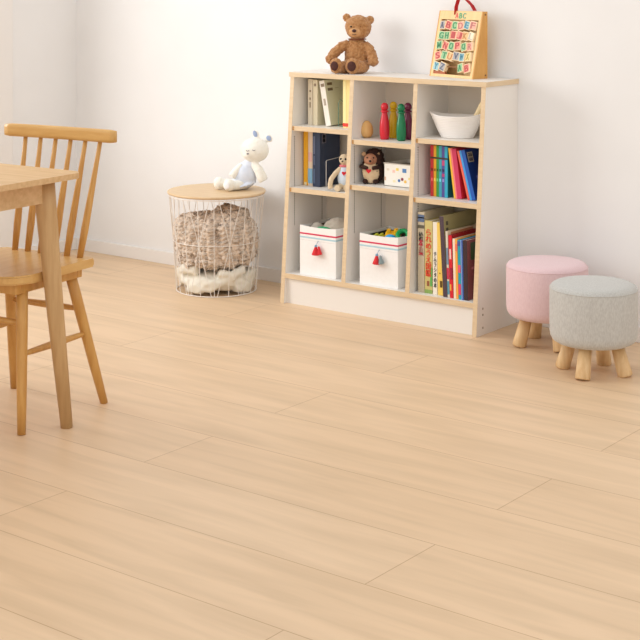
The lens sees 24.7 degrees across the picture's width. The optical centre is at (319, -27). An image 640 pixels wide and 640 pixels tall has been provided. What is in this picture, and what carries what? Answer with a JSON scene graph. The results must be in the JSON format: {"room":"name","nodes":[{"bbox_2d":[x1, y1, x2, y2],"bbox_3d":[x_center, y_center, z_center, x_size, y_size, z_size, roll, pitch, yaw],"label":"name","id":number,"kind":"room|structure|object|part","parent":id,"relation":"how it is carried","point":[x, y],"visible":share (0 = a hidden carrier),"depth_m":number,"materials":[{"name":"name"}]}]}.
{"room":"children's playroom","nodes":[
{"label":"children's playroom","id":0,"kind":"room"},
{"bbox_2d":[13,0,75,247],"bbox_3d":[-2.900,0.030,4.644,0.145,2.500,5.600,0,0,38],"label":"wall","id":1,"kind":"structure","parent":0,"point":[44,31],"depth_m":6.67,"materials":[{"name":"paint"}]},
{"bbox_2d":[0,0,12,246],"bbox_3d":[-1.437,0.030,6.409,0.020,2.500,0.222,0,0,38],"label":"trim","id":2,"kind":"structure","parent":1,"relation":"attached to","point":[6,6],"depth_m":6.46,"materials":[{"name":"white paint"}]},
{"bbox_2d":[21,237,75,251],"bbox_3d":[-1.255,1.252,6.654,0.010,0.055,0.388,0,0,38],"label":"baseboard","id":3,"kind":"structure","parent":1,"relation":"attached to","point":[61,242],"depth_m":6.74,"materials":[{"name":"white wood"}]},
{"bbox_2d":[0,249,639,639],"bbox_3d":[-0.465,1.305,2.845,6.300,0.050,5.720,0,0,38],"label":"floor","id":4,"kind":"structure","parent":0,"point":[254,465],"depth_m":3.69,"materials":[{"name":"brown wood"}]},
{"bbox_2d":[0,163,78,428],"bbox_3d":[-1.400,0.920,4.165,1.250,0.720,0.780,0,0,34],"label":"dining table","id":5,"kind":"object","parent":4,"relation":"on","point":[21,186],"visible":1,"depth_m":4.10,"materials":[{"name":"brown wood"}]},
{"bbox_3d":[-0.753,0.928,4.129,0.110,0.704,0.060,0,0,-19],"label":"leg","id":6,"kind":"part","parent":5,"relation":"part of","materials":[{"name":"brown wood"}]},
{"bbox_2d":[0,123,116,434],"bbox_3d":[-0.883,0.872,4.287,0.424,0.816,0.409,0,0,30],"label":"dining chair","id":7,"kind":"object","parent":4,"relation":"on","point":[20,269],"visible":0.9,"depth_m":4.35,"materials":[{"name":"brown wood"}]},
{"bbox_3d":[-0.943,1.076,4.478,0.033,0.409,0.123,0,0,-2],"label":"leg","id":8,"kind":"part","parent":7,"relation":"part of","materials":[{"name":"brown wood"}]},
{"bbox_3d":[-0.834,1.076,4.098,0.033,0.407,0.084,0,0,-10],"label":"leg","id":9,"kind":"part","parent":7,"relation":"part of","materials":[{"name":"brown wood"}]},
{"bbox_3d":[-0.905,0.880,4.275,0.300,0.030,0.290,0,0,30],"label":"seat rail","id":10,"kind":"part","parent":7,"relation":"part of","materials":[{"name":"brown wood"}]},
{"bbox_3d":[-0.907,0.853,4.271,0.356,0.025,0.356,0,0,30],"label":"seat","id":11,"kind":"part","parent":7,"relation":"part of","materials":[{"name":"brown wood"}]},
{"bbox_3d":[-0.789,0.483,4.453,0.424,0.039,0.029,0,0,30],"label":"crest rail","id":12,"kind":"part","parent":7,"relation":"part of","materials":[{"name":"brown wood"}]},
{"bbox_3d":[-0.694,1.075,4.342,0.135,0.409,0.033,0,0,-29],"label":"leg","id":13,"kind":"part","parent":7,"relation":"part of","materials":[{"name":"brown wood"}]},
{"bbox_2d":[167,183,265,297],"bbox_3d":[-0.420,1.078,5.946,0.400,0.402,0.400,0,0,38],"label":"table","id":14,"kind":"object","parent":4,"relation":"on","point":[206,191],"visible":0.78,"depth_m":5.85,"materials":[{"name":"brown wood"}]},
{"bbox_2d":[173,202,258,270],"bbox_3d":[-0.419,1.062,5.942,0.343,0.278,0.336,0,0,38],"label":"knitted blanket","id":15,"kind":"object","parent":14,"relation":"in","point":[214,227],"visible":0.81,"depth_m":5.83,"materials":[{"name":"beige fabric"}]},
{"bbox_2d":[176,264,256,293],"bbox_3d":[-0.422,1.215,5.943,0.323,0.119,0.316,0,0,38],"label":"blanket","id":16,"kind":"object","parent":14,"relation":"in","point":[228,278],"visible":0.85,"depth_m":5.83,"materials":[{"name":"white fabric"}]},
{"bbox_2d":[213,130,271,190],"bbox_3d":[-0.313,0.757,5.958,0.238,0.239,0.130,0,0,-11],"label":"plush bear","id":17,"kind":"object","parent":14,"relation":"on","point":[254,150],"visible":1,"depth_m":5.93},
{"bbox_2d":[280,69,518,336],"bbox_3d":[0.286,0.832,5.540,0.900,0.895,0.290,0,0,38],"label":"bookcase","id":18,"kind":"object","parent":4,"relation":"on","point":[363,207],"visible":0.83,"depth_m":5.45,"materials":[{"name":"white wood"}]},
{"bbox_3d":[-0.059,0.842,5.807,0.018,0.877,0.289,0,0,38],"label":"panel","id":19,"kind":"part","parent":18,"relation":"part of","materials":[{"name":"white wood"}]},
{"bbox_2d":[304,131,307,184],"bbox_3d":[-0.014,0.724,5.819,0.021,0.215,0.141,0,0,38],"label":"book","id":20,"kind":"object","parent":18,"relation":"on","point":[305,133],"visible":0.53,"depth_m":5.76,"materials":[{"name":"paper"}]},
{"bbox_2d":[308,132,312,185],"bbox_3d":[0.004,0.726,5.804,0.022,0.212,0.141,0,0,38],"label":"book","id":21,"kind":"object","parent":18,"relation":"on","point":[310,134],"visible":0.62,"depth_m":5.75,"materials":[{"name":"paper"}]},
{"bbox_2d":[308,78,322,124],"bbox_3d":[0.001,0.504,5.811,0.022,0.180,0.131,0,0,38],"label":"book","id":22,"kind":"object","parent":18,"relation":"on","point":[310,81],"visible":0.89,"depth_m":5.76,"materials":[{"name":"paper"}]},
{"bbox_3d":[0.061,0.841,5.725,0.272,0.018,0.234,0,0,38],"label":"shelf","id":23,"kind":"part","parent":18,"relation":"part of","materials":[{"name":"white wood"}]},
{"bbox_3d":[0.067,0.603,5.732,0.272,0.018,0.216,0,0,38],"label":"shelf","id":24,"kind":"part","parent":18,"relation":"part of","materials":[{"name":"beige wood"}]},
{"bbox_2d":[300,218,343,278],"bbox_3d":[0.041,1.068,5.692,0.175,0.190,0.218,0,0,38],"label":"storage bin","id":25,"kind":"object","parent":18,"relation":"on","point":[321,250],"visible":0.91,"depth_m":5.61,"materials":[{"name":"white fabric"}]},
{"bbox_2d":[311,222,323,227],"bbox_3d":[-0.009,0.997,5.712,0.059,0.060,0.051,0,0,38],"label":"ball","id":26,"kind":"object","parent":25,"relation":"in","point":[316,224],"visible":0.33,"depth_m":5.70,"materials":[{"name":"white fabric"}]},
{"bbox_2d":[324,217,343,228],"bbox_3d":[0.068,1.018,5.697,0.133,0.140,0.121,0,0,38],"label":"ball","id":27,"kind":"object","parent":25,"relation":"in","point":[334,223],"visible":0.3,"depth_m":5.67,"materials":[{"name":"white fabric"}]},
{"bbox_2d":[313,79,330,124],"bbox_3d":[0.021,0.505,5.796,0.022,0.178,0.131,0,0,38],"label":"book","id":28,"kind":"object","parent":18,"relation":"on","point":[318,112],"visible":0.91,"depth_m":5.75,"materials":[{"name":"paper"}]},
{"bbox_2d":[313,132,339,186],"bbox_3d":[0.025,0.726,5.772,0.037,0.212,0.131,0,0,38],"label":"book","id":29,"kind":"object","parent":18,"relation":"on","point":[326,146],"visible":0.86,"depth_m":5.73,"materials":[{"name":"paper"}]},
{"bbox_2d":[319,79,342,125],"bbox_3d":[0.057,0.504,5.760,0.058,0.179,0.123,0,0,38],"label":"book","id":30,"kind":"object","parent":18,"relation":"on","point":[331,90],"visible":0.97,"depth_m":5.73,"materials":[{"name":"paper"}]},
{"bbox_2d":[328,154,346,191],"bbox_3d":[0.080,0.762,5.622,0.099,0.139,0.070,0,0,8],"label":"plush","id":31,"kind":"object","parent":18,"relation":"on","point":[340,171],"visible":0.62,"depth_m":5.61},
{"bbox_2d":[338,99,342,126],"bbox_3d":[0.104,0.540,5.713,0.036,0.106,0.063,0,0,38],"label":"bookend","id":32,"kind":"object","parent":18,"relation":"on","point":[340,99],"visible":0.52,"depth_m":5.70,"materials":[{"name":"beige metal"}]},
{"bbox_2d":[343,80,345,127],"bbox_3d":[0.140,0.501,5.706,0.015,0.186,0.151,0,0,38],"label":"book","id":33,"kind":"object","parent":18,"relation":"on","point":[344,81],"visible":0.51,"depth_m":5.65,"materials":[{"name":"paper"}]},
{"bbox_2d":[346,80,349,127],"bbox_3d":[0.156,0.501,5.694,0.024,0.186,0.151,0,0,38],"label":"book","id":34,"kind":"object","parent":18,"relation":"on","point":[347,81],"visible":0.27,"depth_m":5.64,"materials":[{"name":"paper"}]},
{"bbox_2d":[325,13,378,73],"bbox_3d":[0.125,0.270,5.665,0.188,0.234,0.136,0,0,-22],"label":"teddy bear","id":35,"kind":"object","parent":18,"relation":"on","point":[360,54],"visible":1,"depth_m":5.66},
{"bbox_2d":[361,121,372,137],"bbox_3d":[0.180,0.594,5.604,0.048,0.066,0.048,0,0,38],"label":"egg","id":36,"kind":"object","parent":18,"relation":"on","point":[367,128],"visible":1,"depth_m":5.59,"materials":[{"name":"brown wood"}]},
{"bbox_2d":[359,148,384,183],"bbox_3d":[0.200,0.732,5.582,0.112,0.138,0.095,0,0,-39],"label":"plush","id":37,"kind":"object","parent":18,"relation":"on","point":[372,167],"visible":0.98,"depth_m":5.55},
{"bbox_3d":[0.292,0.806,5.549,0.271,0.018,0.231,0,0,38],"label":"shelf","id":38,"kind":"part","parent":18,"relation":"part of","materials":[{"name":"white wood"}]},
{"bbox_3d":[0.285,1.172,5.540,0.854,0.018,0.269,0,0,38],"label":"shelf","id":39,"kind":"part","parent":18,"relation":"part of","materials":[{"name":"white wood"}]},
{"bbox_3d":[0.296,0.636,5.554,0.271,0.018,0.218,0,0,38],"label":"shelf","id":40,"kind":"part","parent":18,"relation":"part of","materials":[{"name":"white wood"}]},
{"bbox_2d":[360,226,407,288],"bbox_3d":[0.268,1.068,5.515,0.175,0.190,0.218,0,0,38],"label":"storage bin","id":41,"kind":"object","parent":18,"relation":"on","point":[382,259],"visible":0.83,"depth_m":5.44,"materials":[{"name":"white fabric"}]},
{"bbox_3d":[0.277,1.084,5.527,0.158,0.148,0.175,0,0,38],"label":"block","id":42,"kind":"object","parent":41,"relation":"in","visible":0},
{"bbox_2d":[385,228,400,236],"bbox_3d":[0.274,0.983,5.513,0.058,0.048,0.047,0,0,9],"label":"block","id":43,"kind":"object","parent":42,"relation":"on","point":[388,231],"visible":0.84,"depth_m":5.50,"materials":[{"name":"yellow plastic"}]},
{"bbox_2d":[395,228,407,237],"bbox_3d":[0.311,0.978,5.481,0.057,0.046,0.049,0,0,0],"label":"ring","id":44,"kind":"object","parent":42,"relation":"on","point":[400,231],"visible":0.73,"depth_m":5.49,"materials":[{"name":"green plastic"}]},
{"bbox_2d":[380,103,389,139],"bbox_3d":[0.245,0.557,5.548,0.038,0.140,0.038,0,0,38],"label":"skittle","id":45,"kind":"object","parent":18,"relation":"on","point":[384,122],"visible":1,"depth_m":5.54,"materials":[{"name":"paint"}]},
{"bbox_2d":[389,102,396,137],"bbox_3d":[0.281,0.557,5.593,0.038,0.140,0.038,0,0,38],"label":"skittle","id":46,"kind":"object","parent":18,"relation":"on","point":[393,105],"visible":0.9,"depth_m":5.58,"materials":[{"name":"paint"}]},
{"bbox_2d":[383,158,409,187],"bbox_3d":[0.336,0.753,5.539,0.128,0.087,0.153,0,0,38],"label":"box","id":47,"kind":"object","parent":18,"relation":"on","point":[396,172],"visible":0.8,"depth_m":5.49,"materials":[{"name":"white cardboard"}]},
{"bbox_2d":[396,104,405,140],"bbox_3d":[0.305,0.557,5.502,0.038,0.140,0.038,0,0,38],"label":"skittle","id":48,"kind":"object","parent":18,"relation":"on","point":[401,124],"visible":1,"depth_m":5.49,"materials":[{"name":"paint"}]},
{"bbox_3d":[0.366,0.783,5.644,0.853,0.759,0.006,0,0,38],"label":"panel","id":49,"kind":"part","parent":18,"relation":"part of","materials":[{"name":"white wood"}]},
{"bbox_3d":[0.305,0.394,5.565,0.898,0.018,0.227,0,0,38],"label":"panel","id":50,"kind":"part","parent":18,"relation":"part of","materials":[{"name":"white wood"}]},
{"bbox_2d":[404,103,411,139],"bbox_3d":[0.334,0.557,5.547,0.038,0.140,0.038,0,0,38],"label":"skittle","id":51,"kind":"object","parent":18,"relation":"on","point":[408,118],"visible":0.88,"depth_m":5.53,"materials":[{"name":"paint"}]},
{"bbox_2d":[425,217,438,293],"bbox_3d":[0.444,1.031,5.394,0.033,0.264,0.162,0,0,38],"label":"book","id":52,"kind":"object","parent":18,"relation":"on","point":[428,223],"visible":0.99,"depth_m":5.33,"materials":[{"name":"paper"}]},
{"bbox_2d":[430,145,433,195],"bbox_3d":[0.453,0.723,5.437,0.013,0.187,0.136,0,0,38],"label":"book","id":53,"kind":"object","parent":18,"relation":"on","point":[431,146],"visible":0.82,"depth_m":5.38,"materials":[{"name":"paper"}]},
{"bbox_2d":[433,145,436,195],"bbox_3d":[0.463,0.723,5.429,0.011,0.187,0.136,0,0,38],"label":"book","id":54,"kind":"object","parent":18,"relation":"on","point":[434,157],"visible":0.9,"depth_m":5.38,"materials":[{"name":"paper"}]},
{"bbox_2d":[418,206,453,292],"bbox_3d":[0.430,1.017,5.429,0.028,0.292,0.202,0,0,38],"label":"book","id":55,"kind":"object","parent":18,"relation":"on","point":[424,215],"visible":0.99,"depth_m":5.35,"materials":[{"name":"paper"}]},
{"bbox_2d":[433,221,439,294],"bbox_3d":[0.463,1.032,5.373,0.019,0.262,0.152,0,0,38],"label":"book","id":56,"kind":"object","parent":18,"relation":"on","point":[435,261],"visible":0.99,"depth_m":5.31,"materials":[{"name":"paper"}]},
{"bbox_2d":[436,145,440,196],"bbox_3d":[0.472,0.723,5.422,0.011,0.187,0.136,0,0,38],"label":"book","id":57,"kind":"object","parent":18,"relation":"on","point":[437,146],"visible":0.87,"depth_m":5.37,"materials":[{"name":"paper"}]},
{"bbox_2d":[437,222,442,295],"bbox_3d":[0.479,1.032,5.357,0.021,0.262,0.151,-1,-1,38],"label":"book","id":58,"kind":"object","parent":18,"relation":"on","point":[440,282],"visible":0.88,"depth_m":5.30,"materials":[{"name":"paper"}]},
{"bbox_2d":[439,145,444,196],"bbox_3d":[0.481,0.723,5.415,0.012,0.187,0.136,0,0,38],"label":"book","id":59,"kind":"object","parent":18,"relation":"on","point":[440,147],"visible":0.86,"depth_m":5.36,"materials":[{"name":"paper"}]},
{"bbox_2d":[442,145,445,196],"bbox_3d":[0.492,0.723,5.407,0.014,0.187,0.136,0,0,38],"label":"book","id":60,"kind":"object","parent":18,"relation":"on","point":[443,147],"visible":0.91,"depth_m":5.35,"materials":[{"name":"paper"}]},
{"bbox_3d":[0.522,0.826,5.371,0.272,0.018,0.232,0,0,38],"label":"shelf","id":61,"kind":"part","parent":18,"relation":"part of","materials":[{"name":"white wood"}]},
{"bbox_3d":[0.527,0.611,5.377,0.272,0.018,0.217,0,0,38],"label":"shelf","id":62,"kind":"part","parent":18,"relation":"part of","materials":[{"name":"white wood"}]},
{"bbox_2d":[445,146,456,197],"bbox_3d":[0.503,0.723,5.398,0.013,0.187,0.141,0,0,38],"label":"book","id":63,"kind":"object","parent":18,"relation":"on","point":[448,179],"visible":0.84,"depth_m":5.34,"materials":[{"name":"paper"}]},
{"bbox_2d":[448,146,457,198],"bbox_3d":[0.521,0.725,5.381,0.033,0.183,0.135,0,0,38],"label":"book","id":64,"kind":"object","parent":18,"relation":"on","point":[457,146],"visible":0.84,"depth_m":5.33,"materials":[{"name":"paper"}]},
{"bbox_2d":[430,111,479,138],"bbox_3d":[0.505,0.555,5.386,0.212,0.094,0.132,0,0,20],"label":"bowl","id":65,"kind":"object","parent":18,"relation":"on","point":[448,125],"visible":0.95,"depth_m":5.34,"materials":[{"name":"white ceramic"}]},
{"bbox_2d":[473,102,480,115],"bbox_3d":[0.567,0.526,5.361,0.086,0.136,0.020,0,0,29],"label":"wooden stick","id":66,"kind":"object","parent":65,"relation":"in","point":[478,110],"visible":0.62,"depth_m":5.35,"materials":[{"name":"beige wood"}]},
{"bbox_2d":[450,147,459,198],"bbox_3d":[0.527,0.725,5.377,0.032,0.183,0.135,0,0,38],"label":"book","id":67,"kind":"object","parent":18,"relation":"on","point":[454,147],"visible":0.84,"depth_m":5.32,"materials":[{"name":"paper"}]},
{"bbox_2d":[429,0,486,78],"bbox_3d":[0.517,0.237,5.465,0.085,0.296,0.246,0,0,-36],"label":"board","id":68,"kind":"object","parent":18,"relation":"on","point":[460,45],"visible":1,"depth_m":5.44,"materials":[{"name":"brown wood"}]},
{"bbox_2d":[433,70,446,73],"bbox_3d":[0.451,0.370,5.504,0.008,0.010,0.066,0,0,-36],"label":"label","id":69,"kind":"object","parent":68,"relation":"on","point":[434,71],"depth_m":5.50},
{"bbox_3d":[0.543,0.121,5.469,0.092,0.064,0.023,0,0,40],"label":"ribbon handle","id":70,"kind":"part","parent":68,"relation":"part of","materials":[{"name":"red fabric"}]},
{"bbox_2d":[439,209,476,296],"bbox_3d":[0.516,1.018,5.365,0.034,0.290,0.236,0,0,38],"label":"book","id":71,"kind":"object","parent":18,"relation":"on","point":[467,217],"visible":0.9,"depth_m":5.30,"materials":[{"name":"paper"}]},
{"bbox_2d":[445,223,475,297],"bbox_3d":[0.524,1.044,5.345,0.019,0.238,0.216,0,0,38],"label":"book","id":72,"kind":"object","parent":18,"relation":"on","point":[472,226],"visible":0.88,"depth_m":5.26,"materials":[{"name":"paper"}]},
{"bbox_2d":[452,147,470,198],"bbox_3d":[0.537,0.725,5.369,0.043,0.183,0.136,0,0,38],"label":"book","id":73,"kind":"object","parent":18,"relation":"on","point":[460,188],"visible":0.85,"depth_m":5.32,"materials":[{"name":"paper"}]},
{"bbox_2d":[448,228,475,297],"bbox_3d":[0.533,1.050,5.335,0.022,0.225,0.211,0,0,38],"label":"book","id":74,"kind":"object","parent":18,"relation":"on","point":[459,234],"visible":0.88,"depth_m":5.25,"materials":[{"name":"paper"}]},
{"bbox_2d":[457,151,469,199],"bbox_3d":[0.560,0.729,5.352,0.055,0.176,0.135,0,0,38],"label":"book","id":75,"kind":"object","parent":18,"relation":"on","point":[458,153],"visible":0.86,"depth_m":5.30,"materials":[{"name":"paper"}]},
{"bbox_2d":[453,233,475,298],"bbox_3d":[0.539,1.056,5.319,0.010,0.214,0.190,-2,-1,38],"label":"book","id":76,"kind":"object","parent":18,"relation":"on","point":[454,257],"visible":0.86,"depth_m":5.24,"materials":[{"name":"paper"}]},
{"bbox_2d":[455,234,475,298],"bbox_3d":[0.547,1.056,5.312,0.009,0.214,0.191,-2,-1,38],"label":"book","id":77,"kind":"object","parent":18,"relation":"on","point":[457,239],"visible":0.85,"depth_m":5.24,"materials":[{"name":"paper"}]},
{"bbox_2d":[459,150,471,199],"bbox_3d":[0.567,0.728,5.346,0.055,0.178,0.135,0,0,38],"label":"book","id":78,"kind":"object","parent":18,"relation":"on","point":[460,150],"visible":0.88,"depth_m":5.29,"materials":[{"name":"paper"}]},
{"bbox_2d":[457,235,475,299],"bbox_3d":[0.555,1.057,5.306,0.011,0.212,0.191,-2,-1,38],"label":"book","id":79,"kind":"object","parent":18,"relation":"on","point":[458,241],"visible":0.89,"depth_m":5.23,"materials":[{"name":"paper"}]},
{"bbox_2d":[460,236,475,299],"bbox_3d":[0.564,1.057,5.299,0.010,0.212,0.191,-2,-1,38],"label":"book","id":80,"kind":"object","parent":18,"relation":"on","point":[461,241],"visible":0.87,"depth_m":5.22,"materials":[{"name":"paper"}]},
{"bbox_2d":[463,237,475,300],"bbox_3d":[0.576,1.056,5.290,0.017,0.213,0.191,-2,-1,38],"label":"book","id":81,"kind":"object","parent":18,"relation":"on","point":[468,244],"visible":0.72,"depth_m":5.22,"materials":[{"name":"paper"}]},
{"bbox_2d":[461,148,478,200],"bbox_3d":[0.576,0.726,5.338,0.062,0.182,0.136,0,0,38],"label":"book","id":82,"kind":"object","parent":18,"relation":"on","point":[470,157],"visible":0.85,"depth_m":5.30,"materials":[{"name":"paper"}]},
{"bbox_3d":[0.546,0.664,5.313,0.001,0.037,0.035,-19,-11,36],"label":"emblem frame","id":83,"kind":"part","parent":82,"relation":"part of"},
{"bbox_3d":[0.632,0.842,5.275,0.018,0.877,0.289,0,0,38],"label":"panel","id":84,"kind":"part","parent":18,"relation":"part of","materials":[{"name":"white wood"}]},
{"bbox_2d":[506,255,587,351],"bbox_3d":[0.784,1.134,5.057,0.282,0.291,0.282,0,0,38],"label":"stool","id":85,"kind":"object","parent":4,"relation":"on","point":[529,278],"visible":0.77,"depth_m":4.96,"materials":[{"name":"fabric"}]},
{"bbox_3d":[0.695,1.229,5.032,0.069,0.102,0.048,0,0,-25],"label":"leg","id":86,"kind":"part","parent":85,"relation":"part of","materials":[{"name":"brown wood"}]},
{"bbox_3d":[0.756,1.229,5.146,0.048,0.102,0.069,0,0,-8],"label":"leg","id":87,"kind":"part","parent":85,"relation":"part of","materials":[{"name":"brown wood"}]},
{"bbox_3d":[0.812,1.229,4.968,0.048,0.102,0.069,0,0,-8],"label":"leg","id":88,"kind":"part","parent":85,"relation":"part of","materials":[{"name":"brown wood"}]},
{"bbox_2d":[549,275,637,380],"bbox_3d":[0.880,1.134,4.707,0.282,0.291,0.282,0,0,38],"label":"stool","id":89,"kind":"object","parent":4,"relation":"on","point":[587,313],"visible":1,"depth_m":4.61,"materials":[{"name":"fabric"}]},
{"bbox_3d":[0.798,1.229,4.752,0.069,0.102,0.049,0,0,38],"label":"leg","id":90,"kind":"part","parent":89,"relation":"part of","materials":[{"name":"brown wood"}]},
{"bbox_3d":[0.835,1.229,4.625,0.049,0.102,0.069,0,0,38],"label":"leg","id":91,"kind":"part","parent":89,"relation":"part of","materials":[{"name":"brown wood"}]},
{"bbox_3d":[0.924,1.229,4.789,0.049,0.102,0.069,0,0,38],"label":"leg","id":92,"kind":"part","parent":89,"relation":"part of","materials":[{"name":"brown wood"}]},
{"bbox_3d":[0.961,1.229,4.662,0.069,0.102,0.049,0,0,38],"label":"leg","id":93,"kind":"part","parent":89,"relation":"part of","materials":[{"name":"brown wood"}]},
{"bbox_2d":[76,0,639,326],"bbox_3d":[1.243,0.030,5.063,6.300,2.500,0.120,0,0,38],"label":"wall","id":94,"kind":"structure","parent":0,"point":[182,85],"depth_m":6.05,"materials":[{"name":"paint"}]},
{"bbox_2d":[75,237,639,342],"bbox_3d":[1.281,1.252,4.952,6.105,0.055,0.010,0,0,38],"label":"baseboard","id":95,"kind":"structure","parent":94,"relation":"attached to","point":[158,256],"depth_m":6.53,"materials":[{"name":"white wood"}]}
]}

